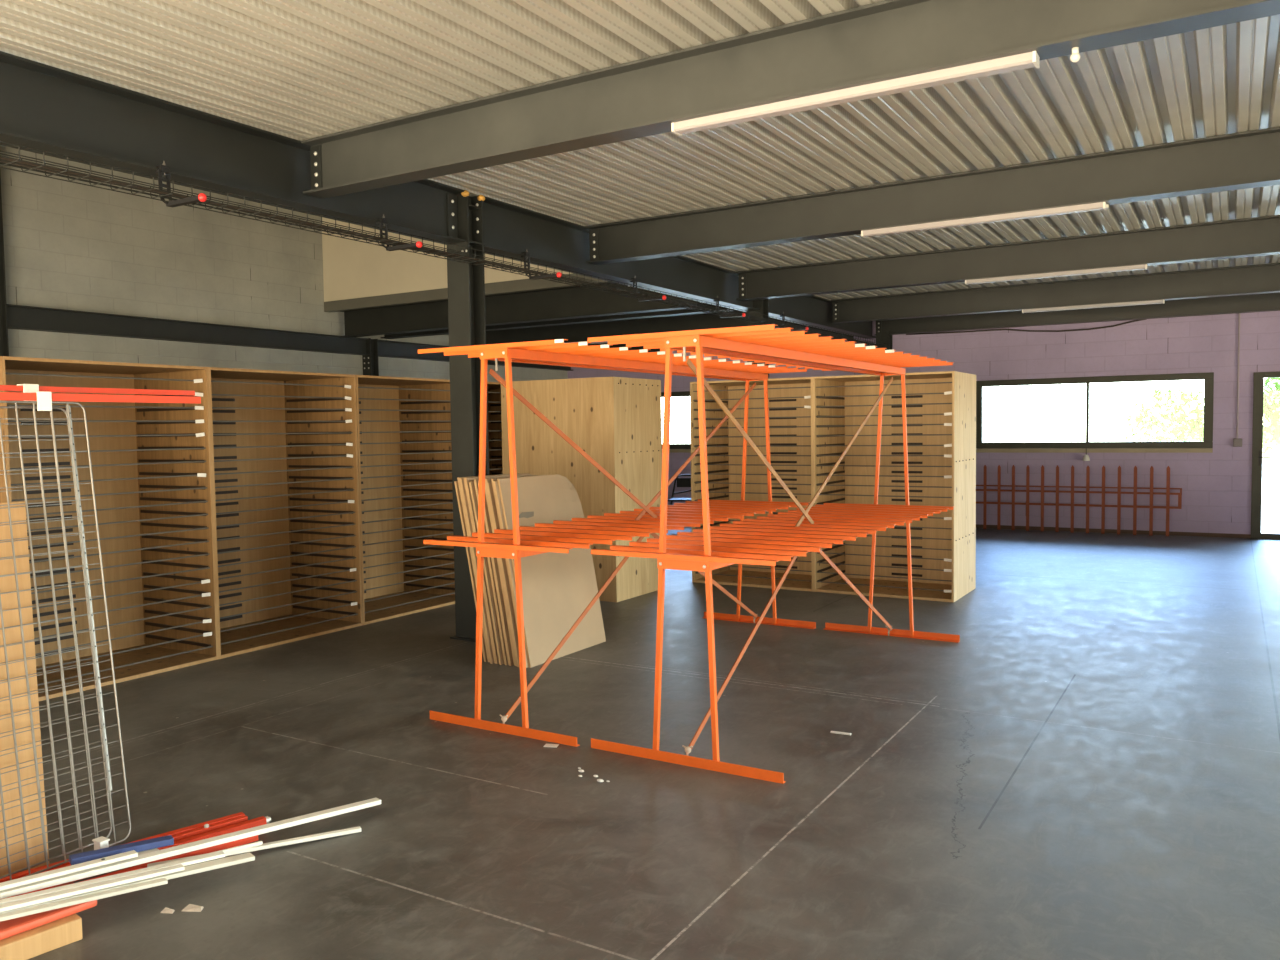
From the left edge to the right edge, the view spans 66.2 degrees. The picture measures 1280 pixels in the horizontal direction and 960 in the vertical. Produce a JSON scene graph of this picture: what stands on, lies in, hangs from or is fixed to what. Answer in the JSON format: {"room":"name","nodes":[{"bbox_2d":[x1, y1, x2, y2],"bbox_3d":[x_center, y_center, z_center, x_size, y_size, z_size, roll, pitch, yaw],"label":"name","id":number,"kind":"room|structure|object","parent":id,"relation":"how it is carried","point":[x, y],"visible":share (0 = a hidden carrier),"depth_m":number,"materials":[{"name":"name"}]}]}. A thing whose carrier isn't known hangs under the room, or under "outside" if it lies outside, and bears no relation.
{"room":"warehouse","nodes":[
{"label":"warehouse","id":0,"kind":"room"},
{"bbox_2d":[0,145,567,381],"bbox_3d":[-5.500,-2.202,11.155,0.200,6.400,16.220,1,3,31],"label":"wall","id":1,"kind":"structure","parent":0,"point":[68,245],"depth_m":11.14,"materials":[{"name":"grey concrete"}]},
{"bbox_2d":[7,304,368,354],"bbox_3d":[-5.016,-1.724,11.612,0.130,0.225,4.700,1,3,31],"label":"beam","id":2,"kind":"structure","parent":1,"relation":"attached to","point":[20,317],"depth_m":11.12,"materials":[{"name":"metal"}]},
{"bbox_2d":[378,339,573,370],"bbox_3d":[-2.493,-1.975,15.790,0.130,0.225,4.774,1,3,31],"label":"beam","id":3,"kind":"structure","parent":1,"relation":"attached to","point":[386,348],"depth_m":14.48,"materials":[{"name":"metal"}]},
{"bbox_2d":[322,217,572,301],"bbox_3d":[-1.771,-3.907,11.596,5.680,3.145,0.120,1,3,31],"label":"wall","id":4,"kind":"structure","parent":0,"point":[352,269],"depth_m":12.54,"materials":[{"name":"beige paint"}]},
{"bbox_2d":[0,0,1279,299],"bbox_3d":[3.721,-2.056,5.478,10.137,0.058,16.020,1,3,31],"label":"ceiling","id":5,"kind":"structure","parent":0,"point":[300,70],"depth_m":5.01,"materials":[{"name":"white metal"}]},
{"bbox_2d":[301,0,1279,198],"bbox_3d":[2.377,-1.734,3.145,10.017,0.300,0.150,1,3,31],"label":"cross beam","id":6,"kind":"structure","parent":5,"relation":"attached to","point":[884,40],"depth_m":4.29,"materials":[{"name":"metal"}]},
{"bbox_2d":[671,51,1039,135],"bbox_3d":[0.828,-1.591,4.089,1.554,0.039,0.079,1,3,31],"label":"ceiling light","id":7,"kind":"object","parent":6,"relation":"attached to","point":[1030,59],"visible":1,"depth_m":4.01,"materials":[{"name":"white plastic"}]},
{"bbox_2d":[1070,47,1079,62],"bbox_3d":[1.611,-1.572,3.635,0.036,0.052,0.034,1,3,31],"label":"bulb","id":8,"kind":"object","parent":6,"relation":"attached to","point":[1075,57],"visible":1,"depth_m":3.62,"materials":[{"name":"white glass"}]},
{"bbox_2d":[28,527,1279,959],"bbox_3d":[1.345,1.216,7.109,16.200,0.200,16.420,1,3,31],"label":"floor","id":9,"kind":"structure","parent":0,"point":[1091,771],"depth_m":4.16,"materials":[{"name":"concrete"}]},
{"bbox_2d":[0,174,8,356],"bbox_3d":[-6.273,-2.056,9.507,0.160,6.300,0.154,1,3,31],"label":"wall post","id":10,"kind":"object","parent":9,"relation":"on","point":[4,347],"visible":0.13,"depth_m":9.55,"materials":[{"name":"metal"}]},
{"bbox_2d":[0,502,48,876],"bbox_3d":[-2.332,0.735,3.031,0.062,1.275,0.900,1,3,31],"label":"board","id":11,"kind":"object","parent":9,"relation":"on","point":[8,583],"visible":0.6,"depth_m":3.36,"materials":[{"name":"beige wood"}]},
{"bbox_2d":[0,882,96,959],"bbox_3d":[-2.035,1.345,2.688,0.240,0.093,0.974,2,4,41],"label":"wood block","id":12,"kind":"object","parent":9,"relation":"on","point":[31,943],"depth_m":2.87,"materials":[{"name":"wood"}]},
{"bbox_2d":[0,878,167,921],"bbox_3d":[-1.839,1.259,2.823,0.898,0.086,0.026,-4,4,-43],"label":"white lath","id":13,"kind":"object","parent":12,"relation":"on","point":[69,902],"visible":1,"depth_m":2.96,"materials":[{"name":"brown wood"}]},
{"bbox_2d":[0,852,254,913],"bbox_3d":[-1.765,1.263,2.950,1.196,0.115,0.048,-4,4,-43],"label":"white lath","id":14,"kind":"object","parent":12,"relation":"on","point":[246,857],"visible":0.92,"depth_m":3.20,"materials":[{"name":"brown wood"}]},
{"bbox_2d":[0,864,184,911],"bbox_3d":[-1.849,1.243,2.853,0.997,0.092,0.028,-4,4,-43],"label":"white lath","id":15,"kind":"object","parent":14,"relation":"on","point":[84,889],"visible":1,"depth_m":3.00,"materials":[{"name":"paint"}]},
{"bbox_2d":[0,851,224,904],"bbox_3d":[-1.808,1.246,2.947,1.097,0.103,0.030,-4,4,-43],"label":"white lath","id":16,"kind":"object","parent":14,"relation":"on","point":[221,854],"visible":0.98,"depth_m":3.09,"materials":[{"name":"paint"}]},
{"bbox_2d":[151,841,262,866],"bbox_3d":[-1.800,1.265,3.015,1.297,0.104,0.012,-4,4,-44],"label":"white lath","id":17,"kind":"object","parent":12,"relation":"on","point":[258,843],"visible":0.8,"depth_m":3.40,"materials":[{"name":"paint"}]},
{"bbox_2d":[0,798,380,898],"bbox_3d":[-1.686,1.250,3.195,0.040,0.146,1.897,2,4,43],"label":"white lath","id":18,"kind":"object","parent":17,"relation":"on","point":[217,840],"visible":0.97,"depth_m":3.34,"materials":[{"name":"paint"}]},
{"bbox_2d":[0,850,137,890],"bbox_3d":[-1.965,1.220,2.900,0.034,0.068,0.899,2,4,44],"label":"white lath","id":19,"kind":"object","parent":18,"relation":"on","point":[130,854],"visible":1,"depth_m":3.07,"materials":[{"name":"paint"}]},
{"bbox_2d":[3,816,270,898],"bbox_3d":[-1.769,1.316,3.400,1.000,0.028,0.031,-3,4,-44],"label":"bar","id":20,"kind":"object","parent":9,"relation":"on","point":[259,821],"visible":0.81,"depth_m":3.61,"materials":[{"name":"orange paint"}]},
{"bbox_2d":[92,836,109,849],"bbox_3d":[-1.827,1.245,3.330,0.050,0.056,0.036,1,3,31],"label":"glass clip","id":21,"kind":"object","parent":20,"relation":"on","point":[101,842],"visible":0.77,"depth_m":3.32,"materials":[{"name":"white plastic"}]},
{"bbox_2d":[161,907,174,913],"bbox_3d":[-1.490,1.357,3.098,0.040,0.012,0.020,-1,3,3],"label":"wood splinter","id":22,"kind":"object","parent":9,"relation":"on","point":[165,910],"visible":1,"depth_m":3.09,"materials":[{"name":"beige wood"}]},
{"bbox_2d":[81,835,257,881],"bbox_3d":[-1.775,1.339,3.302,0.980,0.029,0.031,-3,4,-43],"label":"bar","id":23,"kind":"object","parent":9,"relation":"on","point":[244,841],"visible":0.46,"depth_m":3.48,"materials":[{"name":"orange paint"}]},
{"bbox_2d":[0,356,362,700],"bbox_3d":[-3.189,0.222,6.747,0.820,1.950,2.550,1,3,31],"label":"storage rack","id":24,"kind":"object","parent":9,"relation":"on","point":[229,522],"visible":0.91,"depth_m":6.82,"materials":[{"name":"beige wood"}]},
{"bbox_2d":[182,904,203,911],"bbox_3d":[-1.416,1.355,3.113,0.064,0.012,0.029,-1,3,5],"label":"wood splinter","id":25,"kind":"object","parent":9,"relation":"on","point":[190,908],"visible":1,"depth_m":3.10,"materials":[{"name":"beige wood"}]},
{"bbox_2d":[147,826,360,866],"bbox_3d":[-1.367,1.319,3.528,0.720,0.014,0.025,0,2,-29],"label":"white lath","id":26,"kind":"object","parent":9,"relation":"on","point":[354,829],"visible":0.74,"depth_m":3.57,"materials":[{"name":"paint"}]},
{"bbox_2d":[362,338,378,375],"bbox_3d":[-3.745,-0.563,13.743,0.160,2.810,0.154,1,3,31],"label":"wall post","id":27,"kind":"object","parent":9,"relation":"on","point":[370,362],"visible":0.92,"depth_m":13.69,"materials":[{"name":"metal"}]},
{"bbox_2d":[356,375,502,624],"bbox_3d":[-1.870,0.090,8.931,0.820,1.950,2.550,1,3,31],"label":"storage rack","id":28,"kind":"object","parent":9,"relation":"on","point":[404,423],"visible":0.46,"depth_m":8.89,"materials":[{"name":"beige wood"}]},
{"bbox_2d":[447,190,488,641],"bbox_3d":[-1.232,-0.445,7.087,0.260,3.191,0.232,1,3,31],"label":"steel column","id":29,"kind":"structure","parent":9,"relation":"on","point":[466,282],"depth_m":7.04,"materials":[{"name":"metal"}]},
{"bbox_2d":[0,51,466,244],"bbox_3d":[-3.012,-1.680,4.098,0.190,0.356,6.630,1,3,31],"label":"steel beam","id":30,"kind":"structure","parent":29,"relation":"attached to","point":[43,107],"depth_m":5.11,"materials":[{"name":"grey metal"}]},
{"bbox_2d":[155,161,206,206],"bbox_3d":[-2.267,-1.478,4.860,0.356,0.241,0.062,1,3,31],"label":"bracket","id":31,"kind":"object","parent":30,"relation":"attached to","point":[163,170],"visible":0.83,"depth_m":4.90,"materials":[{"name":"black metal"}]},
{"bbox_2d":[0,141,883,346],"bbox_3d":[-0.463,-1.594,7.846,0.186,0.063,15.500,1,3,31],"label":"cable tray","id":32,"kind":"object","parent":31,"relation":"attached to","point":[131,183],"visible":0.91,"depth_m":5.67,"materials":[{"name":"metal"}]},
{"bbox_2d":[0,157,880,345],"bbox_3d":[-0.468,-1.581,7.849,0.077,0.017,15.500,1,3,31],"label":"cable bundle","id":33,"kind":"object","parent":32,"relation":"in","point":[2,158],"visible":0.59,"depth_m":5.45,"materials":[{"name":"black plastic"}]},
{"bbox_2d":[377,214,422,250],"bbox_3d":[-1.498,-1.554,6.133,0.356,0.241,0.062,1,3,31],"label":"bracket","id":34,"kind":"object","parent":30,"relation":"attached to","point":[383,221],"visible":0.8,"depth_m":6.16,"materials":[{"name":"black metal"}]},
{"bbox_2d":[483,196,759,311],"bbox_3d":[0.041,-1.984,9.155,0.190,0.356,4.820,1,3,31],"label":"steel beam","id":35,"kind":"structure","parent":29,"relation":"attached to","point":[509,229],"depth_m":8.26,"materials":[{"name":"grey metal"}]},
{"bbox_2d":[521,249,561,279],"bbox_3d":[-0.739,-1.630,7.390,0.356,0.241,0.062,1,3,31],"label":"bracket","id":36,"kind":"object","parent":35,"relation":"attached to","point":[526,254],"visible":0.83,"depth_m":7.41,"materials":[{"name":"black metal"}]},
{"bbox_2d":[630,276,665,300],"bbox_3d":[0.076,-1.711,8.741,0.356,0.241,0.062,1,3,31],"label":"bracket","id":37,"kind":"object","parent":35,"relation":"attached to","point":[634,281],"visible":0.8,"depth_m":8.76,"materials":[{"name":"black metal"}]},
{"bbox_2d":[713,296,745,317],"bbox_3d":[0.928,-1.796,10.152,0.356,0.241,0.062,1,3,31],"label":"bracket","id":38,"kind":"object","parent":35,"relation":"attached to","point":[717,300],"visible":0.83,"depth_m":10.17,"materials":[{"name":"black metal"}]},
{"bbox_2d":[585,127,1279,264],"bbox_3d":[3.874,-1.883,5.624,10.017,0.300,0.150,1,3,31],"label":"cross beam","id":39,"kind":"structure","parent":35,"relation":"attached to","point":[1248,159],"depth_m":6.62,"materials":[{"name":"grey metal"}]},
{"bbox_2d":[861,202,1105,237],"bbox_3d":[2.265,-1.741,6.604,1.574,0.039,0.074,1,3,31],"label":"ceiling light","id":40,"kind":"object","parent":39,"relation":"attached to","point":[1101,205],"visible":1,"depth_m":6.54,"materials":[{"name":"white plastic"}]},
{"bbox_2d":[736,215,1279,300],"bbox_3d":[5.369,-2.031,8.099,10.017,0.300,0.150,1,3,31],"label":"cross beam","id":41,"kind":"structure","parent":35,"relation":"attached to","point":[1257,236],"depth_m":9.16,"materials":[{"name":"grey metal"}]},
{"bbox_2d":[965,264,1146,284],"bbox_3d":[3.803,-1.889,9.053,1.554,0.039,0.064,1,3,31],"label":"ceiling light","id":42,"kind":"object","parent":41,"relation":"attached to","point":[1144,266],"visible":1,"depth_m":9.00,"materials":[{"name":"white plastic"}]},
{"bbox_2d":[454,481,487,661],"bbox_3d":[-0.901,0.575,6.816,0.269,1.174,0.879,1,3,31],"label":"board","id":43,"kind":"object","parent":9,"relation":"on","point":[455,482],"visible":0.06,"depth_m":6.43,"materials":[{"name":"beige wood"}]},
{"bbox_2d":[458,474,508,661],"bbox_3d":[-0.874,0.564,6.797,0.275,1.196,0.872,1,3,31],"label":"board","id":44,"kind":"object","parent":9,"relation":"on","point":[507,474],"visible":0.07,"depth_m":6.42,"materials":[{"name":"beige wood"}]},
{"bbox_2d":[459,474,509,663],"bbox_3d":[-0.852,0.565,6.763,0.274,1.198,0.888,1,3,31],"label":"board","id":45,"kind":"object","parent":9,"relation":"on","point":[488,639],"visible":0.12,"depth_m":6.38,"materials":[{"name":"beige wood"}]},
{"bbox_2d":[469,482,503,664],"bbox_3d":[-0.784,0.579,6.732,0.267,1.171,0.896,1,3,31],"label":"board","id":46,"kind":"object","parent":9,"relation":"on","point":[471,484],"visible":0.09,"depth_m":6.34,"materials":[{"name":"beige wood"}]},
{"bbox_2d":[457,473,519,659],"bbox_3d":[-0.887,0.562,6.809,0.274,1.199,0.853,1,3,31],"label":"board","id":47,"kind":"object","parent":9,"relation":"on","point":[517,473],"visible":0.07,"depth_m":6.45,"materials":[{"name":"beige wood"}]},
{"bbox_2d":[474,483,504,663],"bbox_3d":[-0.760,0.576,6.740,0.271,1.176,0.875,1,3,31],"label":"board","id":48,"kind":"object","parent":9,"relation":"on","point":[474,483],"visible":0.07,"depth_m":6.35,"materials":[{"name":"beige wood"}]},
{"bbox_2d":[478,483,508,664],"bbox_3d":[-0.731,0.580,6.716,0.267,1.169,0.874,1,3,31],"label":"board","id":49,"kind":"object","parent":9,"relation":"on","point":[478,483],"visible":0.09,"depth_m":6.33,"materials":[{"name":"beige wood"}]},
{"bbox_2d":[463,473,525,662],"bbox_3d":[-0.829,0.564,6.769,0.276,1.198,0.885,1,3,31],"label":"board","id":50,"kind":"object","parent":9,"relation":"on","point":[524,473],"visible":0.09,"depth_m":6.37,"materials":[{"name":"beige wood"}]},
{"bbox_2d":[478,481,513,665],"bbox_3d":[-0.723,0.574,6.696,0.269,1.183,0.877,1,3,31],"label":"board","id":51,"kind":"object","parent":9,"relation":"on","point":[487,518],"visible":0.12,"depth_m":6.31,"materials":[{"name":"beige wood"}]},
{"bbox_2d":[465,473,531,663],"bbox_3d":[-0.816,0.565,6.755,0.276,1.198,0.888,1,3,31],"label":"board","id":52,"kind":"object","parent":9,"relation":"on","point":[467,480],"visible":0.15,"depth_m":6.37,"materials":[{"name":"beige wood"}]},
{"bbox_2d":[485,492,513,662],"bbox_3d":[-0.700,0.573,6.702,0.271,1.185,0.855,1,3,31],"label":"board","id":53,"kind":"object","parent":9,"relation":"on","point":[485,492],"visible":0.03,"depth_m":6.32,"materials":[{"name":"beige wood"}]},
{"bbox_2d":[487,483,518,666],"bbox_3d":[-0.657,0.583,6.665,0.267,1.167,0.901,1,3,31],"label":"board","id":54,"kind":"object","parent":9,"relation":"on","point":[489,485],"visible":0.08,"depth_m":6.27,"materials":[{"name":"beige wood"}]},
{"bbox_2d":[474,475,531,664],"bbox_3d":[-0.754,0.570,6.715,0.271,1.190,0.874,1,3,31],"label":"board","id":55,"kind":"object","parent":9,"relation":"on","point":[475,480],"visible":0.12,"depth_m":6.33,"materials":[{"name":"beige wood"}]},
{"bbox_2d":[485,475,533,665],"bbox_3d":[-0.688,0.569,6.692,0.276,1.192,0.883,1,3,31],"label":"board","id":56,"kind":"object","parent":9,"relation":"on","point":[532,475],"visible":0.12,"depth_m":6.30,"materials":[{"name":"beige wood"}]},
{"bbox_2d":[485,475,535,665],"bbox_3d":[-0.676,0.570,6.673,0.272,1.192,0.870,1,3,31],"label":"board","id":57,"kind":"object","parent":9,"relation":"on","point":[486,480],"visible":0.15,"depth_m":6.29,"materials":[{"name":"beige wood"}]},
{"bbox_2d":[493,481,528,667],"bbox_3d":[-0.615,0.577,6.634,0.269,1.180,0.884,1,3,31],"label":"board","id":58,"kind":"object","parent":9,"relation":"on","point":[496,487],"visible":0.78,"depth_m":6.26,"materials":[{"name":"beige wood"}]},
{"bbox_2d":[491,474,551,633],"bbox_3d":[-0.639,0.569,6.667,0.274,1.194,0.862,1,3,31],"label":"board","id":59,"kind":"object","parent":9,"relation":"on","point":[492,480],"visible":0.08,"depth_m":6.29,"materials":[{"name":"beige wood"}]},
{"bbox_2d":[543,744,558,747],"bbox_3d":[-0.422,1.265,4.678,0.065,0.002,0.044,0,3,11],"label":"paper scrap","id":60,"kind":"object","parent":9,"relation":"on","point":[545,745],"visible":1,"depth_m":4.67,"materials":[{"name":"beige paper"}]},
{"bbox_2d":[497,474,605,667],"bbox_3d":[-0.593,0.569,6.642,0.277,1.195,0.875,1,3,31],"label":"board","id":61,"kind":"object","parent":9,"relation":"on","point":[557,588],"visible":0.79,"depth_m":6.59,"materials":[{"name":"beige wood"}]},
{"bbox_2d":[501,377,661,601],"bbox_3d":[-0.529,0.058,9.155,1.243,1.955,0.820,1,3,31],"label":"storage rack","id":62,"kind":"object","parent":9,"relation":"on","point":[616,421],"visible":0.66,"depth_m":8.72,"materials":[{"name":"brown wood"}]},
{"bbox_2d":[418,339,815,746],"bbox_3d":[0.087,0.219,6.181,0.941,1.923,3.155,1,3,31],"label":"drying rack","id":63,"kind":"object","parent":9,"relation":"on","point":[561,536],"visible":0.93,"depth_m":5.28,"materials":[{"name":"orange metal"}]},
{"bbox_2d":[668,474,690,504],"bbox_3d":[0.668,0.330,14.682,0.647,0.819,0.605,0,3,14],"label":"folding chair","id":64,"kind":"object","parent":9,"relation":"on","point":[681,482],"visible":0.41,"depth_m":14.76,"materials":[{"name":"black metal"}]},
{"bbox_2d":[747,299,768,378],"bbox_3d":[1.371,-0.691,11.360,0.260,3.170,0.230,1,3,31],"label":"steel column","id":65,"kind":"structure","parent":9,"relation":"on","point":[763,304],"depth_m":11.24,"materials":[{"name":"metal"}]},
{"bbox_2d":[769,295,875,338],"bbox_3d":[2.452,-2.224,13.148,0.190,0.356,4.160,1,3,31],"label":"steel beam","id":66,"kind":"structure","parent":65,"relation":"attached to","point":[813,310],"depth_m":12.80,"materials":[{"name":"black metal"}]},
{"bbox_2d":[780,312,808,330],"bbox_3d":[1.832,-1.886,11.648,0.356,0.241,0.062,1,3,31],"label":"bracket","id":67,"kind":"object","parent":66,"relation":"attached to","point":[783,314],"visible":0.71,"depth_m":11.65,"materials":[{"name":"black metal"}]},
{"bbox_2d":[831,263,1279,323],"bbox_3d":[6.876,-2.181,10.595,10.017,0.300,0.150,1,3,31],"label":"cross beam","id":68,"kind":"structure","parent":66,"relation":"attached to","point":[1260,278],"depth_m":11.66,"materials":[{"name":"grey metal"}]},
{"bbox_2d":[1022,300,1164,312],"bbox_3d":[5.306,-2.039,11.552,1.524,0.039,0.064,1,3,31],"label":"ceiling light","id":69,"kind":"object","parent":68,"relation":"attached to","point":[1150,301],"visible":1,"depth_m":11.51,"materials":[{"name":"white plastic"}]},
{"bbox_2d":[588,324,959,783],"bbox_3d":[0.976,0.233,5.670,0.975,1.923,3.152,1,3,31],"label":"drying rack","id":70,"kind":"object","parent":9,"relation":"on","point":[769,539],"visible":1,"depth_m":4.78,"materials":[{"name":"orange metal"}]},
{"bbox_2d":[690,371,975,601],"bbox_3d":[1.784,0.023,9.253,2.513,1.950,0.820,1,3,31],"label":"storage rack","id":71,"kind":"object","parent":9,"relation":"on","point":[813,420],"visible":0.75,"depth_m":9.28,"materials":[{"name":"brown wood"}]},
{"bbox_2d":[830,731,850,734],"bbox_3d":[0.983,1.237,4.803,0.100,0.006,0.016,1,3,26],"label":"chip","id":72,"kind":"object","parent":9,"relation":"on","point":[836,732],"visible":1,"depth_m":4.80,"materials":[{"name":"paper"}]},
{"bbox_2d":[876,332,891,349],"bbox_3d":[3.682,-0.766,14.803,0.260,2.900,0.230,1,3,31],"label":"steel column","id":73,"kind":"structure","parent":9,"relation":"on","point":[885,337],"depth_m":14.67,"materials":[{"name":"metal"}]},
{"bbox_2d":[875,292,1279,334],"bbox_3d":[7.839,-2.264,12.191,10.017,0.326,0.130,1,3,31],"label":"cross beam","id":74,"kind":"structure","parent":73,"relation":"on","point":[1265,302],"depth_m":13.26,"materials":[{"name":"grey metal"}]},
{"bbox_2d":[976,465,1181,535],"bbox_3d":[5.651,0.252,13.702,3.340,0.925,0.124,1,3,31],"label":"rack","id":75,"kind":"object","parent":9,"relation":"on","point":[1013,503],"visible":0.73,"depth_m":13.39,"materials":[{"name":"red metal"}]},
{"label":"bar","id":76,"kind":"object","parent":9,"relation":"on","visible":0},
{"bbox_2d":[0,812,244,882],"bbox_3d":[-1.881,1.313,3.438,0.980,0.028,0.030,-3,4,-43],"label":"bar","id":77,"kind":"object","parent":76,"relation":"on","point":[233,816],"visible":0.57,"depth_m":3.58,"materials":[{"name":"orange paint"}]},
{"bbox_2d":[0,406,111,878],"bbox_3d":[-2.239,0.535,3.081,0.178,1.542,1.038,1,3,31],"label":"mesh panel","id":78,"kind":"object","parent":77,"relation":"on","point":[18,407],"visible":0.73,"depth_m":3.41,"materials":[{"name":"metal"}]},
{"bbox_2d":[0,384,194,395],"bbox_3d":[-2.341,-0.286,3.151,0.050,0.064,2.000,1,3,31],"label":"bar","id":79,"kind":"object","parent":78,"relation":"on","point":[26,388],"visible":0.78,"depth_m":3.63,"materials":[{"name":"orange paint"}]},
{"bbox_2d":[0,401,130,879],"bbox_3d":[-2.175,0.526,3.076,0.196,1.560,1.038,1,3,31],"label":"mesh panel","id":80,"kind":"object","parent":77,"relation":"on","point":[74,467],"visible":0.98,"depth_m":3.38,"materials":[{"name":"metal"}]},
{"bbox_2d":[0,391,200,410],"bbox_3d":[-2.267,-0.254,3.097,0.052,0.067,1.945,1,3,31],"label":"bar","id":81,"kind":"object","parent":80,"relation":"on","point":[44,400],"visible":1,"depth_m":3.52,"materials":[{"name":"orange paint"}]},
{"bbox_2d":[41,815,247,872],"bbox_3d":[-1.853,1.309,3.406,0.980,0.040,0.022,-3,4,-43],"label":"bar","id":82,"kind":"object","parent":76,"relation":"on","point":[207,827],"visible":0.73,"depth_m":3.63,"materials":[{"name":"orange paint"}]},
{"bbox_2d":[567,311,1279,533],"bbox_3d":[5.508,-0.948,13.952,15.800,3.300,0.200,1,3,31],"label":"wall","id":83,"kind":"structure","parent":0,"point":[1216,486],"depth_m":13.24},
{"bbox_2d":[661,391,690,452],"bbox_3d":[1.190,-0.980,16.465,3.010,1.035,0.160,1,3,31],"label":"window","id":84,"kind":"structure","parent":83,"relation":"in","point":[673,448],"depth_m":16.72,"materials":[{"name":"black metal"}]},
{"bbox_2d":[906,319,1146,334],"bbox_3d":[5.346,-2.114,13.843,3.202,0.116,0.026,1,3,31],"label":"cable","id":85,"kind":"object","parent":83,"relation":"attached to","point":[1140,319],"visible":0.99,"depth_m":13.74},
{"bbox_2d":[976,372,1213,452],"bbox_3d":[6.131,-0.895,13.486,3.010,1.035,0.160,1,3,31],"label":"window","id":86,"kind":"structure","parent":83,"relation":"in","point":[1205,446],"depth_m":13.38,"materials":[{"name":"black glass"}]},
{"bbox_2d":[1083,448,1089,460],"bbox_3d":[6.097,-0.347,13.416,0.090,0.170,0.090,1,3,31],"label":"pull knob","id":87,"kind":"object","parent":86,"relation":"hanging from","point":[1086,457],"visible":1,"depth_m":13.39,"materials":[{"name":"white plastic"}]},
{"bbox_2d":[976,524,1250,537],"bbox_3d":[3.256,0.642,15.284,10.615,0.050,0.012,1,3,31],"label":"baseboard","id":88,"kind":"structure","parent":83,"relation":"attached to","point":[977,525],"depth_m":13.26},
{"bbox_2d":[1233,439,1241,446],"bbox_3d":[7.636,-0.477,12.546,0.100,0.105,0.056,1,3,31],"label":"switch box","id":89,"kind":"object","parent":83,"relation":"attached to","point":[1236,442],"visible":1,"depth_m":12.53,"materials":[{"name":"grey plastic"}]},
{"bbox_2d":[1236,313,1239,438],"bbox_3d":[7.627,-1.324,12.517,0.021,1.600,0.021,1,3,31],"label":"cable conduit","id":90,"kind":"object","parent":83,"relation":"attached to","point":[1238,313],"visible":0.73,"depth_m":12.51,"materials":[{"name":"plastic"}]},
{"bbox_2d":[1251,371,1279,539],"bbox_3d":[8.930,-0.288,11.788,2.685,2.110,0.155,1,3,31],"label":"door","id":91,"kind":"structure","parent":83,"relation":"in","point":[1258,383],"depth_m":12.44,"materials":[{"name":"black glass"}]},
{"bbox_3d":[-0.300,-2.442,14.036,5.722,0.058,5.500,1,3,31],"label":"ceiling","id":92,"kind":"structure","parent":0,"visible":0},
{"bbox_2d":[324,273,695,337],"bbox_3d":[-1.782,-2.107,11.793,5.470,0.460,0.300,1,3,31],"label":"beam","id":93,"kind":"structure","parent":92,"relation":"attached to","point":[522,300],"depth_m":11.72,"materials":[{"name":"metal"}]},
{"bbox_2d":[381,301,734,338],"bbox_3d":[-1.302,-2.147,12.588,5.470,0.346,0.160,1,3,31],"label":"beam","id":94,"kind":"structure","parent":92,"relation":"attached to","point":[682,311],"depth_m":12.27,"materials":[{"name":"metal"}]},
{"bbox_2d":[486,310,792,344],"bbox_3d":[-0.347,-2.222,14.171,5.470,0.386,0.160,1,3,31],"label":"beam","id":95,"kind":"structure","parent":92,"relation":"attached to","point":[581,332],"depth_m":14.17,"materials":[{"name":"metal"}]},
{"bbox_2d":[569,341,607,343],"bbox_3d":[-0.348,-2.010,14.185,2.924,0.039,0.074,1,3,31],"label":"ceiling light","id":96,"kind":"object","parent":95,"relation":"attached to","point":[583,341],"visible":0.02,"depth_m":14.35,"materials":[{"name":"white plastic"}]},
{"bbox_2d":[588,323,852,351],"bbox_3d":[0.867,-2.343,16.180,5.470,0.386,0.160,1,3,31],"label":"beam","id":97,"kind":"structure","parent":92,"relation":"attached to","point":[795,324],"depth_m":16.52,"materials":[{"name":"metal"}]},
{"label":"white lath","id":98,"kind":"object","parent":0,"visible":0},
{"bbox_2d":[137,848,158,854],"bbox_3d":[-1.976,1.250,2.962,0.046,0.069,0.999,2,4,43],"label":"white lath","id":99,"kind":"object","parent":98,"relation":"on","point":[155,849],"visible":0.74,"depth_m":3.30,"materials":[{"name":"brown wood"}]},
{"bbox_2d":[69,835,173,864],"bbox_3d":[-1.724,1.233,3.274,0.308,0.040,0.042,-3,4,-39],"label":"bar","id":100,"kind":"object","parent":99,"relation":"on","point":[168,840],"visible":0.88,"depth_m":3.26,"materials":[{"name":"paint"}]},
{"label":"outside","id":101,"kind":"structure","parent":0,"visible":0},
{"bbox_2d":[1261,461,1279,532],"bbox_3d":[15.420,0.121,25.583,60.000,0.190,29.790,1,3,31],"label":"ground","id":102,"kind":"structure","parent":101,"point":[1270,507],"depth_m":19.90,"materials":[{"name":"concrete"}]},
{"bbox_2d":[1124,388,1279,454],"bbox_3d":[13.410,-1.070,23.416,3.405,2.494,3.536,1,3,31],"label":"shrub","id":103,"kind":"object","parent":102,"relation":"on","point":[1192,425],"visible":0.45,"depth_m":23.29,"materials":[{"name":"green plant"}]},
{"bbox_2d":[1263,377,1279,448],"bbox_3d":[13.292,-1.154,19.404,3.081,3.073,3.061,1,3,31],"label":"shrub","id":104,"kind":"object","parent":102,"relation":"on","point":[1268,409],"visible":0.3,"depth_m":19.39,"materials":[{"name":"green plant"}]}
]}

